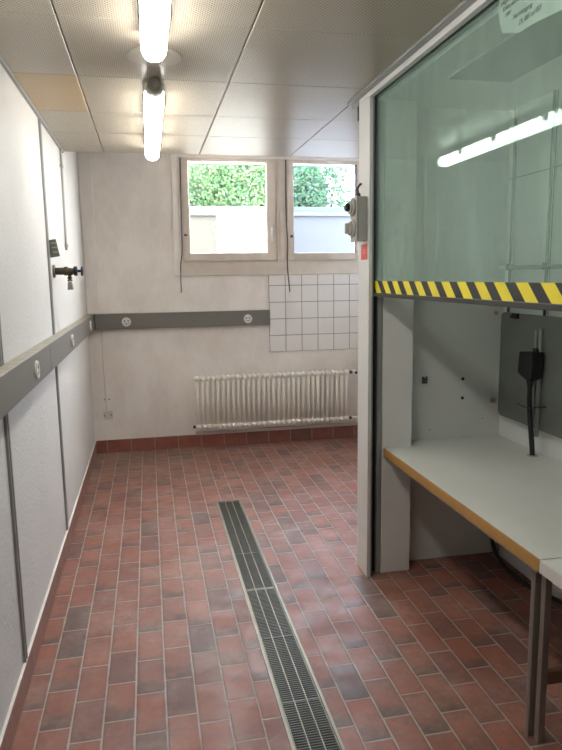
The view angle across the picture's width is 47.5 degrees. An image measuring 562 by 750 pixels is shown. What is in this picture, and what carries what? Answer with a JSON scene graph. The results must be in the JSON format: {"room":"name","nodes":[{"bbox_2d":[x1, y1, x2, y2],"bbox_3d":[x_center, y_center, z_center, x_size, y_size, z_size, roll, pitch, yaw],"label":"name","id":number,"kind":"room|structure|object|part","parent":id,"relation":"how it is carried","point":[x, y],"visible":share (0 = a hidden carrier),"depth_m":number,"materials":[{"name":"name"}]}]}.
{"room":"laboratory","nodes":[
{"label":"laboratory","id":0,"kind":"room"},
{"bbox_2d":[0,64,94,734],"bbox_3d":[-1.024,-0.078,2.046,0.100,2.760,7.600,-3,9,-11],"label":"wall","id":1,"kind":"structure","parent":0,"point":[25,304],"depth_m":3.03,"materials":[{"name":"white paint"}]},
{"bbox_2d":[0,317,3,365],"bbox_3d":[-1.036,-0.616,2.262,0.010,1.177,0.040,-3,9,-11],"label":"trim","id":2,"kind":"structure","parent":1,"relation":"attached to","point":[1,342],"depth_m":2.34,"materials":[{"name":"grey metal"}]},
{"bbox_2d":[3,413,27,662],"bbox_3d":[-1.018,0.617,2.452,0.010,1.038,0.040,-3,9,-11],"label":"trim","id":3,"kind":"structure","parent":1,"relation":"attached to","point":[6,417],"depth_m":2.44,"materials":[{"name":"grey metal"}]},
{"bbox_2d":[38,118,54,334],"bbox_3d":[-1.311,-0.816,3.579,0.010,1.177,0.040,-3,9,-11],"label":"trim","id":4,"kind":"structure","parent":1,"relation":"attached to","point":[39,120],"depth_m":3.56,"materials":[{"name":"grey metal"}]},
{"bbox_2d":[0,314,93,419],"bbox_3d":[-0.935,0.081,2.061,0.067,0.140,7.545,-3,9,-11],"label":"cable trunking","id":5,"kind":"object","parent":1,"relation":"attached to","point":[21,374],"visible":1,"depth_m":2.77,"materials":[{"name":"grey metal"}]},
{"bbox_2d":[34,360,39,378],"bbox_3d":[-1.050,-0.022,2.752,0.010,0.082,0.082,-3,9,-11],"label":"socket","id":6,"kind":"object","parent":5,"relation":"attached to","point":[36,363],"depth_m":2.73,"materials":[{"name":"white plastic"}]},
{"bbox_2d":[71,334,73,346],"bbox_3d":[-1.321,-0.218,4.049,0.010,0.082,0.082,-3,9,-11],"label":"socket","id":7,"kind":"object","parent":5,"relation":"attached to","point":[72,336],"depth_m":4.02,"materials":[{"name":"white plastic"}]},
{"bbox_2d":[0,441,96,749],"bbox_3d":[-0.951,1.226,2.259,0.011,0.115,7.600,-3,9,-11],"label":"baseboard","id":8,"kind":"structure","parent":1,"relation":"attached to","point":[13,716],"depth_m":2.82,"materials":[{"name":"red tile"}]},
{"bbox_2d":[49,239,59,257],"bbox_3d":[-1.287,-0.718,3.621,0.061,0.104,0.006,-3,9,-11],"label":"tag","id":9,"kind":"object","parent":1,"relation":"attached to","point":[54,252],"visible":0.95,"depth_m":3.62,"materials":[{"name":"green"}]},
{"bbox_2d":[55,365,68,529],"bbox_3d":[-1.293,0.418,3.769,0.010,1.038,0.040,-3,9,-11],"label":"trim","id":10,"kind":"structure","parent":1,"relation":"attached to","point":[56,367],"depth_m":3.76,"materials":[{"name":"grey metal"}]},
{"bbox_2d":[60,149,68,249],"bbox_3d":[-1.477,-1.189,4.345,0.022,0.669,0.055,-3,9,-11],"label":"conduit pipe","id":11,"kind":"object","parent":1,"relation":"attached to","point":[61,158],"visible":1,"depth_m":4.34,"materials":[{"name":"grey paint"}]},
{"bbox_2d":[52,265,83,289],"bbox_3d":[-1.263,-0.582,3.800,0.172,0.148,0.076,-3,9,-11],"label":"tap","id":12,"kind":"object","parent":1,"relation":"attached to","point":[66,271],"visible":1,"depth_m":3.78,"materials":[{"name":"brown"}]},
{"bbox_2d":[55,267,72,275],"bbox_3d":[-1.283,-0.615,3.791,0.107,0.054,0.048,-3,9,-11],"label":"pipe","id":13,"kind":"object","parent":12,"relation":"on","point":[66,271],"depth_m":3.77,"materials":[{"name":"gold metal"}]},
{"bbox_3d":[-1.208,-0.620,3.805,0.060,0.056,0.057,-3,9,-11],"label":"blue handle","id":14,"kind":"part","parent":12,"relation":"part of","materials":[{"name":"blue plastic"}]},
{"bbox_2d":[87,152,358,440],"bbox_3d":[-0.455,-0.718,6.147,2.895,2.760,0.300,-3,9,-11],"label":"wall","id":15,"kind":"structure","parent":0,"point":[150,386],"depth_m":5.92,"materials":[{"name":"white paint"}]},
{"bbox_2d":[77,152,99,313],"bbox_3d":[-1.693,-1.272,5.622,0.111,1.470,0.055,-3,9,-11],"label":"trim","id":16,"kind":"structure","parent":15,"relation":"attached to","point":[84,158],"depth_m":5.60,"materials":[{"name":"white paint"}]},
{"bbox_2d":[101,330,106,410],"bbox_3d":[-1.620,-0.040,5.849,0.014,0.753,0.008,-3,9,-11],"label":"cable","id":17,"kind":"object","parent":15,"relation":"attached to","point":[101,330],"visible":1,"depth_m":5.84,"materials":[{"name":"grey plastic"}]},
{"bbox_2d":[103,411,112,419],"bbox_3d":[-1.599,0.373,5.911,0.083,0.077,0.014,-3,9,-11],"label":"cover plate","id":18,"kind":"object","parent":15,"relation":"attached to","point":[107,414],"visible":1,"depth_m":5.91,"materials":[{"name":"grey plastic"}]},
{"bbox_2d":[170,154,179,275],"bbox_3d":[-0.953,-1.472,5.763,0.055,1.140,0.022,-3,9,-11],"label":"trim","id":19,"kind":"structure","parent":15,"relation":"attached to","point":[173,160],"depth_m":5.76,"materials":[{"name":"white paint"}]},
{"bbox_2d":[179,157,182,292],"bbox_3d":[-0.909,-1.345,5.775,0.044,1.195,0.018,1,9,12],"label":"blind cord","id":20,"kind":"object","parent":15,"relation":"hanging from","point":[179,157],"visible":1,"depth_m":5.77,"materials":[{"name":"brown plastic"}]},
{"bbox_2d":[93,310,269,329],"bbox_3d":[-0.894,-0.512,5.899,1.608,0.140,0.065,-3,9,-11],"label":"cable trunking","id":21,"kind":"object","parent":15,"relation":"attached to","point":[239,317],"visible":1,"depth_m":5.87,"materials":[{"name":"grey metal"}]},
{"bbox_2d":[122,317,130,325],"bbox_3d":[-1.396,-0.480,5.770,0.082,0.082,0.010,-3,9,-11],"label":"socket","id":22,"kind":"object","parent":21,"relation":"attached to","point":[126,321],"depth_m":5.77,"materials":[{"name":"white plastic"}]},
{"bbox_2d":[244,314,251,322],"bbox_3d":[-0.309,-0.527,5.990,0.082,0.082,0.010,-3,9,-11],"label":"socket","id":23,"kind":"object","parent":21,"relation":"attached to","point":[247,317],"depth_m":5.99,"materials":[{"name":"white plastic"}]},
{"bbox_2d":[96,425,357,452],"bbox_3d":[-0.398,0.610,6.197,2.684,0.118,0.016,-3,9,-11],"label":"baseboard","id":24,"kind":"structure","parent":15,"relation":"attached to","point":[183,441],"depth_m":6.15,"materials":[{"name":"red tile"}]},
{"bbox_2d":[178,157,276,262],"bbox_3d":[-0.479,-1.510,5.884,0.887,0.935,0.168,-3,9,-11],"label":"window","id":25,"kind":"structure","parent":15,"relation":"in","point":[270,255],"depth_m":5.87,"materials":[{"name":"beige paint"}]},
{"bbox_2d":[216,210,266,252],"bbox_3d":[-0.363,-1.331,5.931,0.463,0.382,0.001,-3,9,-11],"label":"paper sheet","id":26,"kind":"object","parent":25,"relation":"attached to","point":[238,231],"visible":1,"depth_m":5.93,"materials":[{"name":"white paper"}]},
{"bbox_3d":[-0.084,-1.308,5.934,0.021,0.130,0.046,-3,9,-11],"label":"handle","id":27,"kind":"part","parent":25,"relation":"part of","materials":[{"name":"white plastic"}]},
{"bbox_2d":[181,261,357,275],"bbox_3d":[-0.013,-1.008,6.034,1.850,0.121,0.014,-3,9,-11],"label":"trim","id":28,"kind":"structure","parent":15,"relation":"attached to","point":[305,267],"depth_m":6.00,"materials":[{"name":"beige paint"}]},
{"bbox_2d":[193,369,357,429],"bbox_3d":[0.044,0.219,6.156,1.787,0.511,0.169,-3,9,-11],"label":"radiator","id":29,"kind":"object","parent":15,"relation":"attached to","point":[346,372],"visible":0.99,"depth_m":6.08,"materials":[{"name":"beige metal"}]},
{"bbox_2d":[196,422,357,434],"bbox_3d":[0.053,0.517,6.262,1.765,0.028,0.045,-3,9,-11],"label":"pipe","id":30,"kind":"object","parent":15,"relation":"attached to","point":[342,423],"depth_m":6.22,"materials":[{"name":"white metal"}]},
{"bbox_2d":[276,159,285,261],"bbox_3d":[-0.012,-1.535,6.003,0.078,0.935,0.120,-3,9,-11],"label":"trim","id":31,"kind":"structure","parent":15,"relation":"attached to","point":[280,184],"depth_m":5.95,"materials":[{"name":"beige paint"}]},
{"bbox_2d":[285,160,289,291],"bbox_3d":[0.061,-1.384,5.970,0.014,1.206,0.045,6,11,39],"label":"blind cord","id":32,"kind":"object","parent":15,"relation":"hanging from","point":[285,160],"visible":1,"depth_m":5.95,"materials":[{"name":"brown plastic"}]},
{"bbox_2d":[268,274,357,351],"bbox_3d":[0.393,-0.603,6.182,1.032,0.727,0.010,-3,9,-11],"label":"wall tiles","id":33,"kind":"object","parent":15,"relation":"attached to","point":[318,312],"depth_m":6.16,"materials":[{"name":"white tile"}]},
{"bbox_2d":[284,159,358,261],"bbox_3d":[0.408,-1.553,6.082,0.777,0.935,0.132,-3,9,-11],"label":"window","id":34,"kind":"structure","parent":15,"relation":"in","point":[316,256],"depth_m":6.01,"materials":[{"name":"beige paint"}]},
{"bbox_2d":[0,0,462,157],"bbox_3d":[0.305,-1.424,2.224,2.895,0.392,8.000,-3,9,-11],"label":"ceiling","id":35,"kind":"structure","parent":0,"point":[276,78],"depth_m":2.70,"materials":[{"name":"white"}]},
{"bbox_3d":[-0.825,-1.170,1.809,0.265,0.025,0.637,-3,9,-11],"label":"panel","id":36,"kind":"part","parent":35,"relation":"part of","materials":[{"name":"white metal"}]},
{"bbox_3d":[-0.956,-1.265,2.439,0.265,0.025,0.657,-3,9,-11],"label":"panel","id":37,"kind":"part","parent":35,"relation":"part of","materials":[{"name":"white metal"}]},
{"bbox_3d":[-1.087,-1.360,3.063,0.265,0.025,0.627,-3,9,-11],"label":"panel","id":38,"kind":"part","parent":35,"relation":"part of","materials":[{"name":"beige metal"}]},
{"bbox_3d":[-1.202,-1.443,3.615,0.265,0.025,0.507,-3,9,-11],"label":"panel","id":39,"kind":"part","parent":35,"relation":"part of","materials":[{"name":"white metal"}]},
{"bbox_3d":[-1.315,-1.525,4.157,0.265,0.025,0.607,-3,9,-11],"label":"panel","id":40,"kind":"part","parent":35,"relation":"part of","materials":[{"name":"white metal"}]},
{"bbox_3d":[-0.856,-1.546,4.250,0.661,0.025,0.607,-3,9,-11],"label":"panel","id":41,"kind":"part","parent":35,"relation":"part of","materials":[{"name":"white metal"}]},
{"bbox_3d":[-0.743,-1.464,3.708,0.661,0.025,0.507,-3,9,-11],"label":"panel","id":42,"kind":"part","parent":35,"relation":"part of","materials":[{"name":"white metal"}]},
{"bbox_3d":[-0.627,-1.381,3.156,0.661,0.025,0.627,-3,9,-11],"label":"panel","id":43,"kind":"part","parent":35,"relation":"part of","materials":[{"name":"white metal"}]},
{"bbox_2d":[142,78,165,160],"bbox_3d":[-0.710,-1.375,3.545,0.104,0.103,1.565,-3,9,-11],"label":"ceiling lamp","id":44,"kind":"object","parent":35,"relation":"attached to","point":[154,104],"visible":1,"depth_m":3.12,"materials":[{"name":"grey plastic"}]},
{"bbox_3d":[-0.497,-1.286,2.531,0.661,0.025,0.657,-3,9,-11],"label":"panel","id":45,"kind":"part","parent":35,"relation":"part of","materials":[{"name":"white metal"}]},
{"bbox_2d":[137,0,171,61],"bbox_3d":[-0.305,-1.075,1.565,0.104,0.103,1.620,-3,9,-11],"label":"ceiling lamp","id":46,"kind":"object","parent":35,"relation":"attached to","point":[154,15],"visible":1,"depth_m":2.02,"materials":[{"name":"grey plastic"}]},
{"bbox_2d":[127,47,181,65],"bbox_3d":[-0.506,-1.272,2.552,0.216,0.009,0.216,-3,9,-11],"label":"ceiling rose","id":47,"kind":"object","parent":35,"relation":"attached to","point":[172,57],"visible":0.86,"depth_m":2.56,"materials":[{"name":"beige plastic"}]},
{"bbox_3d":[-0.365,-1.191,1.902,0.661,0.025,0.637,-3,9,-11],"label":"panel","id":48,"kind":"part","parent":35,"relation":"part of","materials":[{"name":"white metal"}]},
{"bbox_3d":[-0.202,-1.576,4.382,0.662,0.025,0.607,-3,9,-11],"label":"panel","id":49,"kind":"part","parent":35,"relation":"part of","materials":[{"name":"white metal"}]},
{"bbox_3d":[-0.089,-1.494,3.840,0.662,0.025,0.507,-3,9,-11],"label":"panel","id":50,"kind":"part","parent":35,"relation":"part of","materials":[{"name":"white metal"}]},
{"bbox_3d":[0.026,-1.410,3.288,0.662,0.025,0.627,-3,9,-11],"label":"panel","id":51,"kind":"part","parent":35,"relation":"part of","materials":[{"name":"white metal"}]},
{"bbox_3d":[0.449,-1.605,4.514,0.656,0.025,0.607,-3,9,-11],"label":"panel","id":52,"kind":"part","parent":35,"relation":"part of","materials":[{"name":"white metal"}]},
{"bbox_3d":[0.157,-1.316,2.663,0.662,0.025,0.657,-3,9,-11],"label":"panel","id":53,"kind":"part","parent":35,"relation":"part of","materials":[{"name":"white metal"}]},
{"bbox_3d":[0.562,-1.524,3.971,0.656,0.025,0.507,-3,9,-11],"label":"panel","id":54,"kind":"part","parent":35,"relation":"part of","materials":[{"name":"white metal"}]},
{"bbox_3d":[0.677,-1.440,3.420,0.656,0.025,0.627,-3,9,-11],"label":"panel","id":55,"kind":"part","parent":35,"relation":"part of","materials":[{"name":"white metal"}]},
{"bbox_3d":[0.288,-1.221,2.034,0.662,0.025,0.637,-3,9,-11],"label":"panel","id":56,"kind":"part","parent":35,"relation":"part of","materials":[{"name":"white metal"}]},
{"bbox_2d":[11,436,561,749],"bbox_3d":[0.365,1.283,2.542,2.895,0.120,7.800,-3,9,-11],"label":"floor","id":57,"kind":"structure","parent":0,"point":[150,641],"depth_m":2.96,"materials":[{"name":"tile"}]},
{"bbox_2d":[216,499,345,749],"bbox_3d":[0.030,1.223,2.659,0.181,0.032,4.080,-3,9,-11],"label":"floor drain","id":58,"kind":"object","parent":57,"relation":"in","point":[316,684],"visible":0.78,"depth_m":2.80,"materials":[{"name":"metal"}]},
{"bbox_2d":[218,501,273,589],"bbox_3d":[-0.244,1.022,3.970,0.151,0.022,1.340,-3,9,-11],"label":"drain grating","id":59,"kind":"object","parent":58,"relation":"in","point":[254,573],"visible":0.88,"depth_m":3.82,"materials":[{"name":"metal"}]},
{"bbox_2d":[246,587,340,749],"bbox_3d":[0.029,1.219,2.665,0.151,0.022,1.348,-3,9,-11],"label":"drain grating","id":60,"kind":"object","parent":58,"relation":"in","point":[310,728],"visible":0.98,"depth_m":2.58,"materials":[{"name":"metal"}]},
{"bbox_2d":[347,0,561,599],"bbox_3d":[1.081,0.012,2.185,0.889,2.479,2.850,-3,9,-11],"label":"fume hood","id":61,"kind":"object","parent":57,"relation":"on","point":[436,126],"visible":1,"depth_m":3.31,"materials":[{"name":"white paint"}]},
{"bbox_2d":[344,183,366,241],"bbox_3d":[0.368,-0.815,3.190,0.104,0.293,0.101,-3,9,-11],"label":"switch box","id":62,"kind":"object","parent":61,"relation":"attached to","point":[356,207],"visible":1,"depth_m":3.16,"materials":[{"name":"grey plastic"}]},
{"bbox_3d":[0.351,-0.732,3.195,0.024,0.086,0.086,-3,9,-11],"label":"switch knob","id":63,"kind":"part","parent":62,"relation":"part of","materials":[{"name":"grey plastic"}]},
{"bbox_3d":[0.349,-0.834,3.179,0.024,0.086,0.086,-3,9,-11],"label":"switch knob","id":64,"kind":"part","parent":62,"relation":"part of","materials":[{"name":"grey plastic"}]},
{"bbox_3d":[0.366,-0.778,3.191,0.008,0.219,0.094,-3,9,-11],"label":"box lid","id":65,"kind":"part","parent":62,"relation":"part of","materials":[{"name":"grey plastic"}]},
{"bbox_2d":[361,242,367,260],"bbox_3d":[0.421,-0.621,3.223,0.002,0.090,0.110,-3,9,-11],"label":"sticker","id":66,"kind":"object","parent":61,"relation":"attached to","point":[364,246],"visible":1,"depth_m":3.22,"materials":[{"name":"red paper"}]},
{"bbox_3d":[0.434,-0.136,3.316,0.018,2.445,0.163,-3,9,-11],"label":"post","id":67,"kind":"part","parent":61,"relation":"part of","materials":[{"name":"white metal"}]},
{"bbox_3d":[0.941,-0.167,3.489,0.572,2.440,0.025,-3,9,-11],"label":"panel","id":68,"kind":"part","parent":61,"relation":"part of","materials":[{"name":"clear glass"}]},
{"bbox_3d":[0.725,-0.225,2.025,0.024,0.019,2.575,-3,9,-11],"label":"sash rail","id":69,"kind":"part","parent":61,"relation":"part of","materials":[{"name":"grey metal"}]},
{"bbox_2d":[498,312,561,438],"bbox_3d":[1.431,0.118,2.397,0.068,0.596,2.230,-3,9,-11],"label":"panel","id":70,"kind":"object","parent":61,"relation":"attached to","point":[520,332],"visible":0.94,"depth_m":3.16,"materials":[{"name":"black plastic"}]},
{"bbox_2d":[517,348,545,456],"bbox_3d":[1.231,0.135,3.134,0.089,0.545,0.137,-3,9,-11],"label":"box","id":71,"kind":"object","parent":70,"relation":"attached to","point":[530,364],"visible":1,"depth_m":3.10,"materials":[{"name":"black plastic"}]},
{"bbox_3d":[1.216,-0.117,3.054,0.027,0.022,0.028,-3,9,-11],"label":"box knob","id":72,"kind":"part","parent":71,"relation":"part of","materials":[{"name":"black plastic"}]},
{"bbox_2d":[499,0,561,32],"bbox_3d":[0.729,-1.083,1.848,0.030,0.168,0.431,-2,9,-8],"label":"handwritten note","id":73,"kind":"object","parent":61,"relation":"attached to","point":[515,16],"visible":1,"depth_m":1.90,"materials":[{"name":"white paper"}]},
{"bbox_2d":[499,90,561,315],"bbox_3d":[1.411,-0.652,2.360,0.030,1.130,2.190,-3,9,-11],"label":"rods","id":74,"kind":"object","parent":61,"relation":"attached to","point":[546,265],"visible":0.93,"depth_m":3.07,"materials":[{"name":"grey metal"}]},
{"bbox_3d":[1.208,-0.801,3.343,0.015,1.130,0.016,-3,9,-11],"label":"vertical rod","id":75,"kind":"part","parent":74,"relation":"part of","materials":[{"name":"grey metal"}]},
{"bbox_3d":[1.405,-0.422,2.393,0.011,0.012,2.190,-3,9,-11],"label":"cross rod","id":76,"kind":"part","parent":74,"relation":"part of","materials":[{"name":"grey metal"}]},
{"bbox_3d":[1.273,-0.754,3.033,0.015,1.130,0.016,-3,9,-11],"label":"vertical rod","id":77,"kind":"part","parent":74,"relation":"part of","materials":[{"name":"grey"}]},
{"bbox_3d":[1.509,0.017,2.241,0.030,2.440,2.725,-3,9,-11],"label":"panel","id":78,"kind":"part","parent":61,"relation":"part of","materials":[{"name":"clear glass"}]},
{"bbox_2d":[384,435,561,735],"bbox_3d":[1.029,0.807,2.872,0.727,0.700,1.486,-3,9,-11],"label":"table","id":79,"kind":"object","parent":57,"relation":"on","point":[513,497],"depth_m":2.68,"materials":[{"name":"grey laminate"}]},
{"bbox_3d":[1.218,0.715,3.584,0.028,0.659,0.022,-3,9,-11],"label":"leg","id":80,"kind":"part","parent":79,"relation":"part of","materials":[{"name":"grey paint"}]},
{"bbox_3d":[0.865,0.935,2.193,0.028,0.659,0.022,-3,9,-11],"label":"leg","id":81,"kind":"part","parent":79,"relation":"part of","materials":[{"name":"grey paint"}]},
{"bbox_2d":[490,538,561,604],"bbox_3d":[1.399,0.949,2.705,0.068,0.463,1.996,-3,9,-11],"label":"cable","id":82,"kind":"object","parent":57,"relation":"on","point":[555,599],"visible":0.58,"depth_m":3.41,"materials":[{"name":"black rubber"}]},
{"bbox_2d":[534,558,561,741],"bbox_3d":[1.289,0.995,1.628,0.727,0.700,1.240,-3,9,-11],"label":"table","id":83,"kind":"object","parent":57,"relation":"on","point":[550,569],"depth_m":2.15,"materials":[{"name":"grey laminate"}]},
{"bbox_3d":[0.887,0.939,2.163,0.030,0.659,0.024,-3,9,-11],"label":"leg","id":84,"kind":"part","parent":83,"relation":"part of","materials":[{"name":"grey paint"}]},
{"label":"outside","id":85,"kind":"structure","parent":0,"visible":0},
{"bbox_3d":[-0.907,-2.774,13.978,16.000,0.150,11.750,-3,9,-11],"label":"ground","id":86,"kind":"structure","parent":85,"visible":0},
{"bbox_2d":[188,163,353,206],"bbox_3d":[-1.582,-2.619,8.834,5.331,1.430,1.660,-3,9,-11],"label":"hedge","id":87,"kind":"object","parent":86,"relation":"on","point":[236,185],"visible":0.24,"depth_m":8.78,"materials":[{"name":"green plant"}]},
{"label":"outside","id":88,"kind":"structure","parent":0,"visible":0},
{"bbox_3d":[-0.464,-0.918,7.148,10.000,0.150,1.700,-3,9,-11],"label":"ground","id":89,"kind":"structure","parent":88,"visible":0},
{"bbox_2d":[189,206,353,252],"bbox_3d":[-0.669,-1.614,8.007,10.000,0.970,0.330,-3,9,-11],"label":"wall","id":90,"kind":"structure","parent":89,"relation":"on","point":[316,229],"depth_m":8.06,"materials":[{"name":"white paint"}]}
]}

